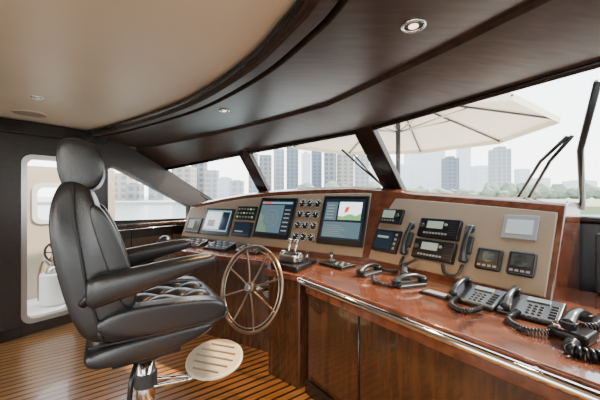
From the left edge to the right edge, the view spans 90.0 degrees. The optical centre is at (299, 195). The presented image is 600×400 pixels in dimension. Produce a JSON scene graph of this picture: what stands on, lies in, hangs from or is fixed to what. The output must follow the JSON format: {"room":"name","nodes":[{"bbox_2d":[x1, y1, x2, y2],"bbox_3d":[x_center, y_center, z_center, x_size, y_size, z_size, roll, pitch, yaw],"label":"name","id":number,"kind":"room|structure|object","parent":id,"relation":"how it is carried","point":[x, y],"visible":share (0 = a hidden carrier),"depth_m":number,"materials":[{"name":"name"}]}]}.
{"room":"control cabin","nodes":[
{"label":"control cabin","id":0,"kind":"room"},
{"bbox_2d":[0,132,207,336],"bbox_3d":[-3.164,0.320,2.502,0.062,2.160,5.966,0,0,36],"label":"wall","id":1,"kind":"structure","parent":0,"point":[13,147],"depth_m":3.03,"materials":[{"name":"paint"}]},
{"bbox_2d":[0,327,20,342],"bbox_3d":[-3.836,1.350,1.527,0.024,0.100,3.600,0,0,37],"label":"baseboard","id":2,"kind":"structure","parent":1,"relation":"attached to","point":[12,334],"depth_m":2.91,"materials":[{"name":"black wood"}]},
{"bbox_2d":[21,155,68,323],"bbox_3d":[-2.664,0.435,3.179,0.090,1.710,0.450,0,0,37],"label":"door frame","id":3,"kind":"structure","parent":1,"relation":"attached to","point":[25,318],"depth_m":3.00,"materials":[{"name":"cream paint"}]},
{"bbox_2d":[0,117,106,144],"bbox_3d":[-3.590,-0.675,1.843,0.090,0.130,4.300,0,0,37],"label":"trim","id":4,"kind":"structure","parent":1,"relation":"attached to","point":[7,125],"depth_m":3.08,"materials":[{"name":"black wood"}]},
{"bbox_2d":[116,220,185,227],"bbox_3d":[-1.984,0.370,4.013,0.080,0.035,1.200,0,0,37],"label":"trim","id":5,"kind":"structure","parent":1,"relation":"attached to","point":[176,221],"depth_m":3.96,"materials":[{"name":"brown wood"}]},
{"bbox_2d":[118,224,184,230],"bbox_3d":[-1.971,0.420,4.004,0.051,0.024,1.223,0,0,37],"label":"handrail","id":6,"kind":"object","parent":1,"relation":"attached to","point":[179,224],"visible":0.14,"depth_m":3.96,"materials":[{"name":"silver metal"}]},
{"bbox_2d":[87,0,306,132],"bbox_3d":[-0.551,-0.730,0.721,1.382,0.036,6.700,0,0,-24],"label":"trim","id":7,"kind":"structure","parent":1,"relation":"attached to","point":[297,5],"depth_m":1.70,"materials":[{"name":"black wood"}]},
{"bbox_2d":[183,180,213,200],"bbox_3d":[-1.685,-0.120,4.575,0.122,0.611,1.037,0,0,42],"label":"trim","id":8,"kind":"structure","parent":1,"relation":"attached to","point":[202,194],"depth_m":4.69,"materials":[{"name":"grey metal"}]},
{"bbox_2d":[0,0,295,129],"bbox_3d":[-2.362,-0.775,0.440,5.176,0.050,6.080,0,0,0],"label":"ceiling","id":9,"kind":"structure","parent":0,"point":[93,64],"depth_m":1.56,"materials":[{"name":"beige paint"}]},
{"bbox_2d":[10,109,47,117],"bbox_3d":[-2.450,-0.746,2.720,0.255,0.016,0.255,0,0,0],"label":"ceiling speaker","id":10,"kind":"object","parent":9,"relation":"in","point":[27,113],"depth_m":2.70},
{"bbox_2d":[30,95,43,99],"bbox_3d":[-1.990,-0.746,2.270,0.081,0.012,0.081,0,0,0],"label":"recessed light","id":11,"kind":"object","parent":9,"relation":"in","point":[32,96],"depth_m":2.26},
{"bbox_2d":[0,322,312,399],"bbox_3d":[-1.150,1.430,1.150,7.500,0.060,7.500,0,0,0],"label":"floor","id":12,"kind":"structure","parent":0,"point":[48,364],"depth_m":2.33,"materials":[{"name":"brown wood"}]},
{"bbox_2d":[49,138,242,399],"bbox_3d":[-0.836,0.561,1.790,0.974,1.678,0.716,0,0,-32],"label":"chair","id":13,"kind":"object","parent":12,"relation":"on","point":[126,314],"visible":1,"depth_m":1.46,"materials":[{"name":"black leather"}]},
{"bbox_2d":[97,281,225,341],"bbox_3d":[-0.834,0.665,1.791,0.675,0.150,0.560,0,0,-32],"label":"seat cushion","id":14,"kind":"object","parent":13,"relation":"on","point":[169,288],"depth_m":1.69,"materials":[{"name":"black leather"}]},
{"bbox_2d":[154,186,599,399],"bbox_3d":[0.409,0.652,2.315,1.529,1.496,5.599,0,0,-45],"label":"console","id":15,"kind":"object","parent":12,"relation":"on","point":[332,348],"visible":0.77,"depth_m":1.85,"materials":[{"name":"brown wood"}]},
{"bbox_2d":[156,235,171,242],"bbox_3d":[-1.600,0.517,3.550,0.180,0.100,0.180,0,0,0],"label":"dome","id":16,"kind":"object","parent":15,"relation":"on","point":[164,238],"visible":0.48,"depth_m":3.50,"materials":[{"name":"silver plastic"}]},
{"bbox_2d":[185,217,202,232],"bbox_3d":[-1.402,0.385,3.962,0.280,0.194,0.091,0,0,34],"label":"display","id":17,"kind":"object","parent":15,"relation":"on","point":[194,224],"visible":1,"depth_m":3.94,"materials":[{"name":"black plastic"}]},
{"bbox_2d":[188,238,207,247],"bbox_3d":[-1.220,0.531,3.430,0.300,0.072,0.180,0,0,30],"label":"keypad","id":18,"kind":"object","parent":15,"relation":"on","point":[195,242],"visible":0.59,"depth_m":3.38,"materials":[{"name":"black plastic"}]},
{"bbox_2d":[200,208,235,236],"bbox_3d":[-1.035,0.320,3.746,0.510,0.324,0.143,0,0,34],"label":"display","id":19,"kind":"object","parent":15,"relation":"on","point":[217,221],"visible":1,"depth_m":3.72,"materials":[{"name":"black plastic"}]},
{"bbox_2d":[204,240,235,250],"bbox_3d":[-0.860,0.531,3.220,0.300,0.072,0.180,0,0,30],"label":"keypad","id":20,"kind":"object","parent":15,"relation":"on","point":[216,245],"visible":1,"depth_m":3.18,"materials":[{"name":"black plastic"}]},
{"bbox_2d":[231,221,253,237],"bbox_3d":[-0.669,0.385,3.468,0.297,0.166,0.080,0,0,34],"label":"display","id":21,"kind":"object","parent":15,"relation":"on","point":[240,229],"visible":1,"depth_m":3.45,"materials":[{"name":"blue plastic"}]},
{"bbox_2d":[235,206,257,220],"bbox_3d":[-0.632,0.201,3.532,0.307,0.162,0.078,0,0,34],"label":"switch panel","id":22,"kind":"object","parent":15,"relation":"attached to","point":[243,212],"visible":1,"depth_m":3.51,"materials":[{"name":"black plastic"}]},
{"bbox_2d":[235,244,264,254],"bbox_3d":[-0.500,0.531,3.020,0.260,0.072,0.160,0,0,30],"label":"keypad","id":23,"kind":"object","parent":15,"relation":"on","point":[244,245],"visible":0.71,"depth_m":2.98,"materials":[{"name":"black plastic"}]},
{"bbox_2d":[221,245,283,334],"bbox_3d":[-0.383,0.705,2.300,0.518,0.632,0.451,0,0,-3],"label":"steering wheel","id":24,"kind":"object","parent":15,"relation":"attached to","point":[250,288],"visible":0.94,"depth_m":2.28,"materials":[{"name":"brown wood"}]},
{"bbox_2d":[252,198,297,239],"bbox_3d":[-0.276,0.238,3.271,0.500,0.433,0.190,0,0,34],"label":"display","id":25,"kind":"object","parent":15,"relation":"on","point":[275,217],"visible":0.96,"depth_m":3.24,"materials":[{"name":"black plastic"}]},
{"bbox_2d":[279,239,302,263],"bbox_3d":[-0.070,0.438,2.410,0.200,0.175,0.120,0,0,38],"label":"throttle lever","id":26,"kind":"object","parent":15,"relation":"on","point":[290,257],"visible":1,"depth_m":2.38,"materials":[{"name":"silver metal"}]},
{"bbox_2d":[292,232,298,239],"bbox_3d":[-0.046,0.406,3.040,0.088,0.086,0.046,0,0,34],"label":"knob","id":27,"kind":"object","parent":15,"relation":"on","point":[295,235],"visible":0.88,"depth_m":3.03,"materials":[{"name":"silver metal"}]},
{"bbox_2d":[294,221,301,228],"bbox_3d":[-0.021,0.297,3.076,0.088,0.086,0.046,0,0,34],"label":"knob","id":28,"kind":"object","parent":15,"relation":"on","point":[297,224],"visible":1,"depth_m":3.06,"materials":[{"name":"silver metal"}]},
{"bbox_2d":[296,210,303,217],"bbox_3d":[0.003,0.187,3.112,0.088,0.086,0.046,0,0,34],"label":"knob","id":29,"kind":"object","parent":15,"relation":"on","point":[300,213],"visible":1,"depth_m":3.10,"materials":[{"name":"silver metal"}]},
{"bbox_2d":[299,232,306,240],"bbox_3d":[0.032,0.406,2.987,0.088,0.086,0.046,0,0,34],"label":"knob","id":30,"kind":"object","parent":15,"relation":"on","point":[303,236],"visible":1,"depth_m":2.98,"materials":[{"name":"silver metal"}]},
{"bbox_2d":[299,199,306,206],"bbox_3d":[0.028,0.078,3.149,0.088,0.086,0.046,0,0,34],"label":"knob","id":31,"kind":"object","parent":15,"relation":"on","point":[302,203],"visible":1,"depth_m":3.14,"materials":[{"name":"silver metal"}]},
{"bbox_2d":[302,221,309,229],"bbox_3d":[0.057,0.297,3.024,0.088,0.086,0.046,0,0,34],"label":"knob","id":32,"kind":"object","parent":15,"relation":"on","point":[305,225],"visible":1,"depth_m":3.01,"materials":[{"name":"silver metal"}]},
{"bbox_2d":[304,210,311,218],"bbox_3d":[0.081,0.187,3.060,0.088,0.086,0.046,0,0,34],"label":"knob","id":33,"kind":"object","parent":15,"relation":"on","point":[308,213],"visible":1,"depth_m":3.05,"materials":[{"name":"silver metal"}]},
{"bbox_2d":[303,251,316,262],"bbox_3d":[0.060,0.522,2.580,0.130,0.090,0.110,0,0,45],"label":"joystick","id":34,"kind":"object","parent":15,"relation":"on","point":[306,252],"visible":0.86,"depth_m":2.57,"materials":[{"name":"black plastic"}]},
{"bbox_2d":[306,199,313,207],"bbox_3d":[0.106,0.078,3.096,0.088,0.086,0.046,0,0,34],"label":"knob","id":35,"kind":"object","parent":15,"relation":"on","point":[310,203],"visible":1,"depth_m":3.08,"materials":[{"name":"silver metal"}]},
{"bbox_2d":[307,233,314,241],"bbox_3d":[0.110,0.406,2.935,0.088,0.086,0.046,0,0,34],"label":"knob","id":36,"kind":"object","parent":15,"relation":"on","point":[311,237],"visible":1,"depth_m":2.92,"materials":[{"name":"silver metal"}]},
{"bbox_2d":[309,222,317,229],"bbox_3d":[0.135,0.297,2.971,0.088,0.086,0.046,0,0,34],"label":"knob","id":37,"kind":"object","parent":15,"relation":"on","point":[313,225],"visible":1,"depth_m":2.96,"materials":[{"name":"silver metal"}]},
{"bbox_2d":[312,210,319,218],"bbox_3d":[0.159,0.187,3.007,0.088,0.086,0.046,0,0,34],"label":"knob","id":38,"kind":"object","parent":15,"relation":"attached to","point":[315,214],"visible":1,"depth_m":3.00,"materials":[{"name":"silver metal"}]},
{"bbox_2d":[314,199,321,207],"bbox_3d":[0.184,0.078,3.044,0.088,0.086,0.046,0,0,34],"label":"knob","id":39,"kind":"object","parent":15,"relation":"on","point":[318,203],"visible":1,"depth_m":3.03,"materials":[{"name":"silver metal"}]},
{"bbox_2d":[319,252,355,269],"bbox_3d":[0.300,0.514,2.440,0.170,0.105,0.260,0,0,-40],"label":"control panel","id":40,"kind":"object","parent":15,"relation":"on","point":[341,265],"visible":1,"depth_m":2.39,"materials":[{"name":"black plastic"}]},
{"bbox_2d":[316,196,369,247],"bbox_3d":[0.400,0.226,2.820,0.475,0.456,0.200,0,0,34],"label":"display","id":41,"kind":"object","parent":15,"relation":"on","point":[343,220],"visible":1,"depth_m":2.79,"materials":[{"name":"black plastic"}]},
{"bbox_2d":[338,202,362,219],"bbox_3d":[0.466,0.140,2.799,0.228,0.175,0.002,0,-22,34],"label":"picture","id":42,"kind":"object","parent":41,"relation":"on","point":[355,209],"depth_m":2.80},
{"bbox_2d":[356,263,381,277],"bbox_3d":[0.500,0.527,2.170,0.251,0.080,0.090,0,0,-40],"label":"handset","id":43,"kind":"object","parent":15,"relation":"on","point":[361,271],"visible":0.99,"depth_m":2.14,"materials":[{"name":"black plastic"}]},
{"bbox_2d":[371,275,401,287],"bbox_3d":[0.524,0.550,1.921,0.096,0.031,0.268,0,0,-29],"label":"coiled cord","id":44,"kind":"object","parent":15,"relation":"on","point":[373,280],"visible":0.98,"depth_m":1.89,"materials":[{"name":"black plastic"}]},
{"bbox_2d":[371,229,402,253],"bbox_3d":[0.714,0.371,2.479,0.107,0.180,0.245,0,0,-36],"label":"depth sounder","id":45,"kind":"object","parent":15,"relation":"on","point":[388,241],"visible":1,"depth_m":2.45,"materials":[{"name":"black plastic"}]},
{"bbox_2d":[381,268,397,272],"bbox_3d":[0.654,0.550,2.216,0.138,0.030,0.055,0,0,15],"label":"coiled cord","id":46,"kind":"object","parent":15,"relation":"on","point":[382,269],"visible":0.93,"depth_m":2.21,"materials":[{"name":"black plastic"}]},
{"bbox_2d":[379,209,404,224],"bbox_3d":[0.783,0.174,2.551,0.080,0.126,0.210,0,0,-36],"label":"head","id":47,"kind":"object","parent":15,"relation":"on","point":[389,216],"visible":1,"depth_m":2.53},
{"bbox_2d":[399,264,410,279],"bbox_3d":[0.740,0.527,2.120,0.080,0.080,0.219,0,0,20],"label":"handset","id":48,"kind":"object","parent":15,"relation":"on","point":[404,268],"visible":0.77,"depth_m":2.06,"materials":[{"name":"black plastic"}]},
{"bbox_2d":[399,222,414,254],"bbox_3d":[0.827,0.328,2.317,0.148,0.249,0.059,0,0,-36],"label":"handset","id":49,"kind":"object","parent":15,"relation":"attached to","point":[407,238],"visible":1,"depth_m":2.30,"materials":[{"name":"black plastic"}]},
{"bbox_2d":[399,256,416,265],"bbox_3d":[0.781,0.486,2.211,0.080,0.071,0.148,0,0,-24],"label":"coiled cord","id":50,"kind":"object","parent":49,"relation":"attached to","point":[402,257],"visible":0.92,"depth_m":2.19,"materials":[{"name":"black plastic"}]},
{"bbox_2d":[391,273,427,288],"bbox_3d":[0.690,0.527,1.890,0.251,0.080,0.090,0,0,-18],"label":"handset","id":51,"kind":"object","parent":15,"relation":"on","point":[422,279],"visible":0.97,"depth_m":1.87,"materials":[{"name":"black plastic"}]},
{"bbox_2d":[419,288,447,299],"bbox_3d":[0.780,0.560,1.720,0.090,0.014,0.160,0,0,-36],"label":"notepad","id":52,"kind":"object","parent":15,"relation":"on","point":[441,295],"visible":0.74,"depth_m":1.71,"materials":[{"name":"white paper"}]},
{"bbox_2d":[411,238,457,264],"bbox_3d":[0.948,0.387,2.130,0.099,0.146,0.305,0,0,-36],"label":"radio","id":53,"kind":"object","parent":15,"relation":"on","point":[445,252],"visible":1,"depth_m":2.10,"materials":[{"name":"black plastic"}]},
{"bbox_2d":[417,217,462,241],"bbox_3d":[1.007,0.238,2.173,0.100,0.148,0.305,0,0,-36],"label":"radio","id":54,"kind":"object","parent":15,"relation":"on","point":[434,228],"visible":1,"depth_m":2.14,"materials":[{"name":"black plastic"}]},
{"bbox_2d":[297,277,599,399],"bbox_3d":[0.611,0.601,1.234,0.101,0.071,2.175,0,0,-34],"label":"grab rail","id":55,"kind":"object","parent":15,"relation":"attached to","point":[582,392],"visible":0.99,"depth_m":1.13,"materials":[{"name":"silver metal"}]},
{"bbox_2d":[448,295,482,313],"bbox_3d":[0.807,0.546,1.512,0.119,0.043,0.176,0,0,-16],"label":"coiled cord","id":56,"kind":"object","parent":15,"relation":"on","point":[455,298],"visible":1,"depth_m":1.46,"materials":[{"name":"black plastic"}]},
{"bbox_2d":[458,225,474,262],"bbox_3d":[1.092,0.312,1.966,0.146,0.246,0.059,0,0,-36],"label":"handset","id":57,"kind":"object","parent":15,"relation":"attached to","point":[467,242],"visible":1,"depth_m":1.95,"materials":[{"name":"black plastic"}]},
{"bbox_2d":[441,263,463,277],"bbox_3d":[0.983,0.480,1.940,0.138,0.082,0.076,0,0,30],"label":"coiled cord","id":58,"kind":"object","parent":57,"relation":"attached to","point":[442,266],"visible":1,"depth_m":1.92,"materials":[{"name":"black plastic"}]},
{"bbox_2d":[446,276,506,311],"bbox_3d":[0.938,0.513,1.604,0.199,0.108,0.237,0,0,-36],"label":"desk telephone","id":59,"kind":"object","parent":15,"relation":"on","point":[489,299],"visible":0.99,"depth_m":1.59,"materials":[{"name":"black plastic"}]},
{"bbox_2d":[474,247,503,271],"bbox_3d":[1.162,0.389,1.847,0.079,0.129,0.145,0,0,-36],"label":"instrument","id":60,"kind":"object","parent":15,"relation":"attached to","point":[489,259],"visible":1,"depth_m":1.83,"materials":[{"name":"black plastic"}]},
{"bbox_2d":[501,215,539,240],"bbox_3d":[1.324,0.189,1.807,0.078,0.142,0.180,0,0,-36],"label":"thermostat panel","id":61,"kind":"object","parent":15,"relation":"on","point":[519,227],"visible":1,"depth_m":1.79,"materials":[{"name":"grey plastic"}]},
{"bbox_2d":[506,250,537,277],"bbox_3d":[1.262,0.387,1.710,0.081,0.133,0.135,0,0,-36],"label":"instrument","id":62,"kind":"object","parent":15,"relation":"attached to","point":[523,264],"visible":1,"depth_m":1.69,"materials":[{"name":"black plastic"}]},
{"bbox_2d":[504,309,549,335],"bbox_3d":[0.961,0.546,1.306,0.109,0.043,0.224,0,0,7],"label":"coiled cord","id":63,"kind":"object","parent":15,"relation":"on","point":[510,316],"visible":1,"depth_m":1.26,"materials":[{"name":"black plastic"}]},
{"bbox_2d":[496,285,566,325],"bbox_3d":[1.092,0.513,1.423,0.199,0.108,0.237,0,0,-40],"label":"desk telephone","id":64,"kind":"object","parent":15,"relation":"on","point":[534,309],"visible":0.97,"depth_m":1.41,"materials":[{"name":"black plastic"}]},
{"bbox_2d":[547,307,598,346],"bbox_3d":[1.099,0.508,1.205,0.211,0.118,0.130,0,0,-30],"label":"telephone","id":65,"kind":"object","parent":15,"relation":"on","point":[566,326],"visible":0.99,"depth_m":1.17,"materials":[{"name":"black plastic"}]},
{"bbox_2d":[562,337,599,362],"bbox_3d":[1.185,0.543,1.106,0.480,0.057,0.136,0,0,-12],"label":"coiled cord","id":66,"kind":"object","parent":15,"relation":"on","point":[571,346],"visible":1,"depth_m":1.05,"materials":[{"name":"black plastic"}]},
{"bbox_2d":[579,313,599,330],"bbox_3d":[1.313,0.543,1.312,0.332,0.048,0.060,0,0,-29],"label":"coiled cord","id":67,"kind":"object","parent":15,"relation":"on","point":[595,325],"visible":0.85,"depth_m":1.25,"materials":[{"name":"black plastic"}]},
{"bbox_2d":[91,0,599,167],"bbox_3d":[0.158,-0.635,0.811,2.716,0.530,8.116,0,0,-24],"label":"ceiling","id":68,"kind":"structure","parent":0,"point":[337,66],"depth_m":1.53,"materials":[{"name":"brown wood"}]},
{"bbox_2d":[219,109,229,112],"bbox_3d":[-0.600,-0.676,2.380,0.081,0.012,0.081,0,0,42],"label":"recessed light","id":69,"kind":"object","parent":68,"relation":"in","point":[221,110],"depth_m":2.37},
{"bbox_2d":[238,151,270,191],"bbox_3d":[-0.515,-0.185,3.855,0.170,0.784,0.652,0,0,34],"label":"trim","id":70,"kind":"structure","parent":68,"relation":"attached to","point":[249,161],"depth_m":3.73,"materials":[{"name":"black wood"}]},
{"bbox_2d":[401,18,426,32],"bbox_3d":[0.450,-0.675,1.190,0.098,0.014,0.098,0,0,-27],"label":"recessed light","id":71,"kind":"object","parent":68,"relation":"in","point":[412,25],"depth_m":1.18,"materials":[{"name":"silver metal"}]},
{"bbox_2d":[580,224,599,292],"bbox_3d":[1.076,0.765,2.183,0.793,1.270,7.295,0,0,-36],"label":"wall","id":72,"kind":"structure","parent":0,"point":[588,232],"depth_m":1.87,"materials":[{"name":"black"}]},
{"bbox_2d":[106,60,599,221],"bbox_3d":[0.517,-0.117,1.917,6.815,0.935,2.608,0,0,36],"label":"window frame","id":73,"kind":"structure","parent":72,"relation":"in","point":[118,169],"depth_m":2.19,"materials":[{"name":"black metal"}]},
{"bbox_2d":[341,149,380,184],"bbox_3d":[0.696,-0.189,2.934,0.591,0.546,0.067,0,0,-6],"label":"windshield wiper","id":74,"kind":"object","parent":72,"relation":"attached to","point":[365,168],"visible":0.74,"depth_m":2.92,"materials":[{"name":"black plastic"}]},
{"bbox_2d":[353,127,406,189],"bbox_3d":[0.795,-0.210,2.755,0.701,0.840,0.202,0,0,-35],"label":"trim","id":75,"kind":"structure","parent":72,"relation":"attached to","point":[371,142],"depth_m":2.66,"materials":[{"name":"black wood"}]},
{"bbox_2d":[580,216,599,224],"bbox_3d":[1.076,0.140,2.183,0.842,0.070,7.309,0,0,-36],"label":"window sill","id":76,"kind":"structure","parent":72,"relation":"attached to","point":[595,220],"depth_m":1.85,"materials":[{"name":"black wood"}]},
{"bbox_3d":[1.255,-0.210,2.098,1.390,0.720,1.644,0,0,0],"label":"window","id":77,"kind":"structure","parent":72,"relation":"in","visible":0},
{"bbox_2d":[517,79,599,209],"bbox_3d":[1.614,-0.185,1.804,0.323,0.710,0.954,0,0,12],"label":"windshield wiper","id":78,"kind":"object","parent":77,"relation":"attached to","point":[595,90],"visible":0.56,"depth_m":1.69,"materials":[{"name":"black plastic"}]},
{"label":"outside","id":79,"kind":"structure","parent":0,"visible":0},
{"bbox_2d":[37,197,593,204],"bbox_3d":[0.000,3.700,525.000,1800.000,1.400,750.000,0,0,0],"label":"quay","id":80,"kind":"object","parent":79,"point":[40,200],"depth_m":150.01,"materials":[{"name":"grey concrete"}]},
{"bbox_2d":[108,146,596,200],"bbox_3d":[172.450,-50.550,398.485,619.100,107.100,423.430,0,0,0],"label":"city skyline","id":81,"kind":"object","parent":80,"relation":"on","point":[432,170],"visible":0.48,"depth_m":332.57},
{"bbox_2d":[297,181,599,198],"bbox_3d":[223.892,-4.143,275.428,511.171,21.163,26.335,0,0,0],"label":"tree line","id":82,"kind":"object","parent":80,"relation":"on","point":[557,191],"visible":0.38,"depth_m":271.04,"materials":[{"name":"green plant"}]},
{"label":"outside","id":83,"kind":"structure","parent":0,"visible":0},
{"bbox_3d":[3.305,0.825,4.400,9.390,0.350,8.200,0,0,0],"label":"foredeck","id":84,"kind":"object","parent":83,"visible":0},
{"bbox_2d":[291,93,559,176],"bbox_3d":[1.700,-0.540,5.200,3.987,2.380,3.987,0,0,-36],"label":"parasol","id":85,"kind":"object","parent":84,"relation":"on","point":[500,119],"visible":0.41,"depth_m":5.51,"materials":[{"name":"beige fabric"}]},
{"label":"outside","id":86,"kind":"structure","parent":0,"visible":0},
{"bbox_2d":[37,205,599,219],"bbox_3d":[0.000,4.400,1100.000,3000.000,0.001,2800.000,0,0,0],"label":"sea water","id":87,"kind":"structure","parent":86,"point":[122,212],"depth_m":80.00,"materials":[{"name":"grey liquid"}]},
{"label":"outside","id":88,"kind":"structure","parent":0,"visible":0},
{"bbox_2d":[553,199,599,213],"bbox_3d":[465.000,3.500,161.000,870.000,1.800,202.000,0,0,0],"label":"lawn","id":89,"kind":"structure","parent":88,"point":[592,205],"depth_m":82.12,"materials":[{"name":"green plant"}]},
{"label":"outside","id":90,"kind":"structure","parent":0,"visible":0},
{"bbox_2d":[27,166,114,315],"bbox_3d":[-3.073,0.500,3.601,1.040,1.760,2.958,0,0,37],"label":"bulwark","id":91,"kind":"object","parent":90,"point":[38,177],"visible":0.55,"depth_m":3.80,"materials":[{"name":"white"}]},
{"bbox_2d":[37,243,64,306],"bbox_3d":[-2.970,0.928,3.640,0.298,0.743,0.298,0,0,37],"label":"winch","id":92,"kind":"object","parent":91,"relation":"on","point":[49,294],"visible":0.58,"depth_m":3.52,"materials":[{"name":"white plastic"}]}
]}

